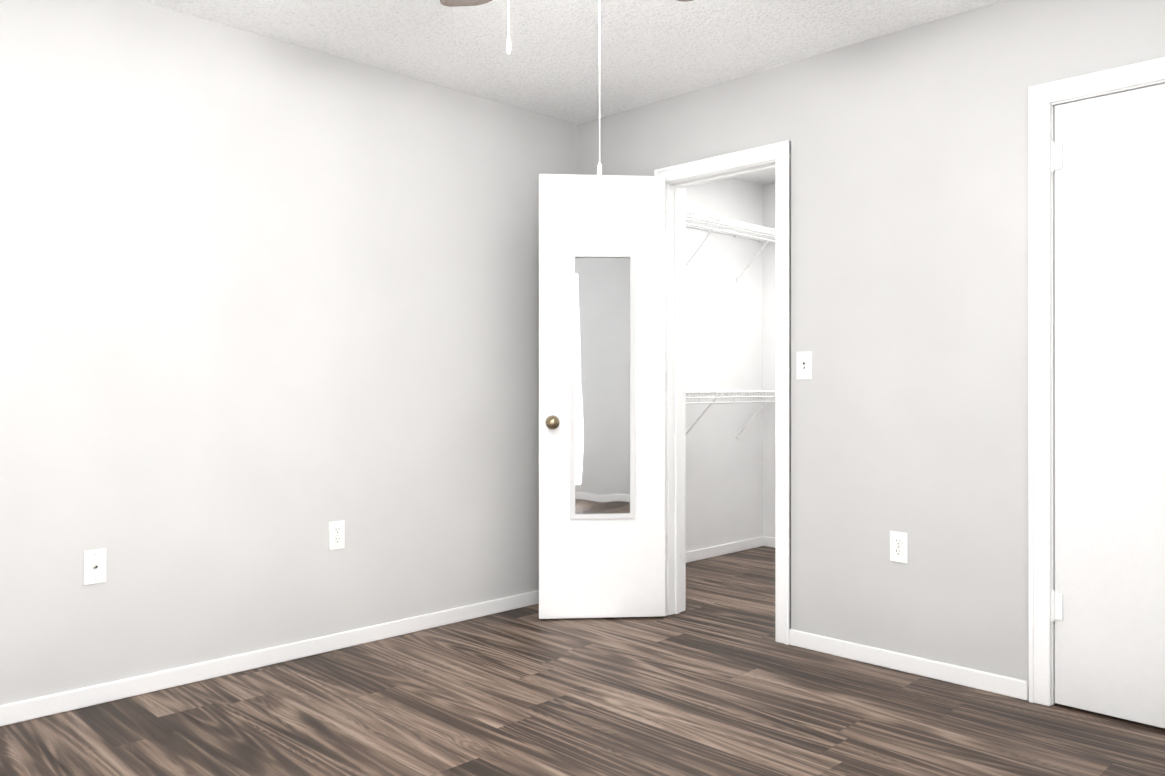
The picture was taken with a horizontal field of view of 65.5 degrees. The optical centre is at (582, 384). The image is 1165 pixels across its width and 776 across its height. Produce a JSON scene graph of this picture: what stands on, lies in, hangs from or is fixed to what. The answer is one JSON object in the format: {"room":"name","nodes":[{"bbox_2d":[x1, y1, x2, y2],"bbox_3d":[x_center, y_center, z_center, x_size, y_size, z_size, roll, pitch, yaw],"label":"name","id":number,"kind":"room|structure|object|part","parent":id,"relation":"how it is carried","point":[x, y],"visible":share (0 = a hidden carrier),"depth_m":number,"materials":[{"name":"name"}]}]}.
{"room":"empty bedroom","nodes":[
{"label":"empty bedroom","id":0,"kind":"room"},
{"bbox_2d":[0,0,576,704],"bbox_3d":[-1.432,-0.130,3.397,3.875,2.440,0.120,0,0,-45],"label":"wall","id":1,"kind":"structure","parent":0,"point":[268,310],"depth_m":3.45,"materials":[{"name":"paint"}]},
{"bbox_2d":[83,548,105,584],"bbox_3d":[-1.656,0.620,3.079,0.070,0.115,0.016,0,0,-45],"label":"outlet plate","id":2,"kind":"object","parent":1,"relation":"attached to","point":[94,566],"visible":1,"depth_m":3.08,"materials":[{"name":"white plastic"}]},
{"bbox_2d":[0,590,538,726],"bbox_3d":[-1.337,1.056,3.393,3.705,0.067,0.018,0,0,-45],"label":"baseboard","id":3,"kind":"structure","parent":1,"relation":"attached to","point":[38,707],"depth_m":3.43,"materials":[{"name":"white wood"}]},
{"bbox_2d":[329,520,344,549],"bbox_3d":[-1.010,0.620,3.724,0.070,0.115,0.009,0,0,-45],"label":"outlet","id":4,"kind":"object","parent":1,"relation":"attached to","point":[336,534],"visible":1,"depth_m":3.72,"materials":[{"name":"white plastic"}]},
{"bbox_2d":[139,0,1002,184],"bbox_3d":[0.618,-1.401,2.740,5.860,0.100,4.600,0,0,-45],"label":"ceiling","id":5,"kind":"structure","parent":0,"point":[651,51],"depth_m":3.52,"materials":[{"name":"white paint"}]},
{"bbox_2d":[440,0,692,179],"bbox_3d":[-0.037,-0.913,2.140,1.144,0.876,1.191,0,0,-45],"label":"ceiling fan","id":6,"kind":"object","parent":5,"relation":"hanging from","point":[453,3],"visible":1,"depth_m":2.14,"materials":[{"name":"silver metal"}]},
{"bbox_3d":[-0.231,-1.124,2.422,0.173,0.047,0.520,0,-3,-28],"label":"blade","id":7,"kind":"part","parent":6,"relation":"part of","materials":[{"name":"white wood"}]},
{"bbox_3d":[-0.175,-0.921,2.138,0.011,0.283,0.011,0,0,-45],"label":"chain","id":8,"kind":"part","parent":6,"relation":"part of","materials":[{"name":"white metal"}]},
{"bbox_3d":[0.040,-0.769,2.101,0.011,0.588,0.011,0,0,-45],"label":"chain","id":9,"kind":"part","parent":6,"relation":"part of","materials":[{"name":"white metal"}]},
{"bbox_3d":[0.181,-1.124,2.362,0.173,0.047,0.520,0,-3,44],"label":"blade","id":10,"kind":"part","parent":6,"relation":"part of","materials":[{"name":"white wood"}]},
{"bbox_2d":[0,546,1164,775],"bbox_3d":[0.618,1.139,2.738,5.860,0.100,4.600,0,0,-45],"label":"floor","id":11,"kind":"structure","parent":0,"point":[714,678],"depth_m":2.97,"materials":[{"name":"wood"}]},
{"bbox_2d":[685,177,764,551],"bbox_3d":[0.541,-0.129,5.536,1.740,2.440,0.120,0,0,-45],"label":"wall","id":12,"kind":"structure","parent":0,"point":[730,346],"depth_m":5.83,"materials":[{"name":"paint"}]},
{"bbox_2d":[686,536,763,562],"bbox_3d":[0.590,1.058,5.486,1.740,0.067,0.018,0,0,-45],"label":"baseboard","id":13,"kind":"structure","parent":12,"relation":"attached to","point":[715,551],"depth_m":5.80,"materials":[{"name":"white wood"}]},
{"bbox_2d":[686,390,774,437],"bbox_3d":[0.708,0.194,5.393,1.739,0.315,0.316,0,0,-45],"label":"closet shelf","id":14,"kind":"object","parent":12,"relation":"attached to","point":[708,392],"visible":0.46,"depth_m":5.41,"materials":[{"name":"white metal"}]},
{"bbox_2d":[686,210,774,282],"bbox_3d":[0.708,-0.822,5.393,1.739,0.315,0.316,0,0,-45],"label":"closet shelf","id":15,"kind":"object","parent":12,"relation":"attached to","point":[736,233],"visible":0.38,"depth_m":5.51,"materials":[{"name":"white metal"}]},
{"bbox_2d":[765,183,774,537],"bbox_3d":[1.923,-0.129,5.498,0.120,2.440,2.120,0,0,-45],"label":"wall","id":16,"kind":"structure","parent":0,"point":[769,188],"depth_m":6.08,"materials":[{"name":"paint"}]},
{"bbox_2d":[764,536,774,547],"bbox_3d":[1.876,1.058,5.451,0.013,0.067,1.880,0,0,-45],"label":"baseboard","id":17,"kind":"structure","parent":16,"relation":"attached to","point":[768,541],"depth_m":6.07,"materials":[{"name":"white wood"}]},
{"bbox_2d":[577,0,1164,699],"bbox_3d":[1.093,-0.130,3.659,0.120,2.440,3.562,0,0,-45],"label":"wall","id":18,"kind":"structure","parent":0,"point":[909,252],"depth_m":3.42,"materials":[{"name":"paint"}]},
{"bbox_2d":[539,174,665,618],"bbox_3d":[0.096,0.055,4.211,0.598,2.050,0.181,0,0,-5],"label":"closet door","id":19,"kind":"structure","parent":18,"relation":"in","point":[602,534],"depth_m":4.19,"materials":[{"name":"white wood"}]},
{"bbox_2d":[654,140,790,644],"bbox_3d":[0.657,0.035,4.099,0.164,2.110,0.738,0,0,-45],"label":"trim","id":20,"kind":"structure","parent":18,"relation":"attached to","point":[679,178],"depth_m":4.13,"materials":[{"name":"white wood"}]},
{"bbox_2d":[797,351,811,378],"bbox_3d":[0.913,-0.078,3.741,0.020,0.115,0.070,0,0,-45],"label":"light switch","id":21,"kind":"object","parent":18,"relation":"attached to","point":[804,365],"visible":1,"depth_m":3.74,"materials":[{"name":"white plastic"}]},
{"bbox_2d":[890,531,907,562],"bbox_3d":[1.206,0.620,3.453,0.009,0.115,0.070,0,0,-45],"label":"outlet","id":22,"kind":"object","parent":18,"relation":"attached to","point":[898,546],"visible":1,"depth_m":3.45,"materials":[{"name":"white plastic"}]},
{"bbox_2d":[789,629,1027,700],"bbox_3d":[1.200,1.056,3.455,0.013,0.067,0.950,0,0,-45],"label":"baseboard","id":23,"kind":"structure","parent":18,"relation":"attached to","point":[981,680],"depth_m":3.40,"materials":[{"name":"white wood"}]},
{"bbox_2d":[1028,57,1164,705],"bbox_3d":[1.850,0.035,2.880,0.143,2.110,0.774,0,0,-45],"label":"door frame","id":24,"kind":"structure","parent":18,"relation":"attached to","point":[1044,99],"depth_m":3.08,"materials":[{"name":"white wood"}]},
{"bbox_2d":[1051,83,1164,727],"bbox_3d":[1.827,0.068,2.863,0.181,2.024,0.632,0,0,-45],"label":"hall door","id":25,"kind":"structure","parent":18,"relation":"in","point":[1108,593],"depth_m":2.95,"materials":[{"name":"white wood"}]}
]}

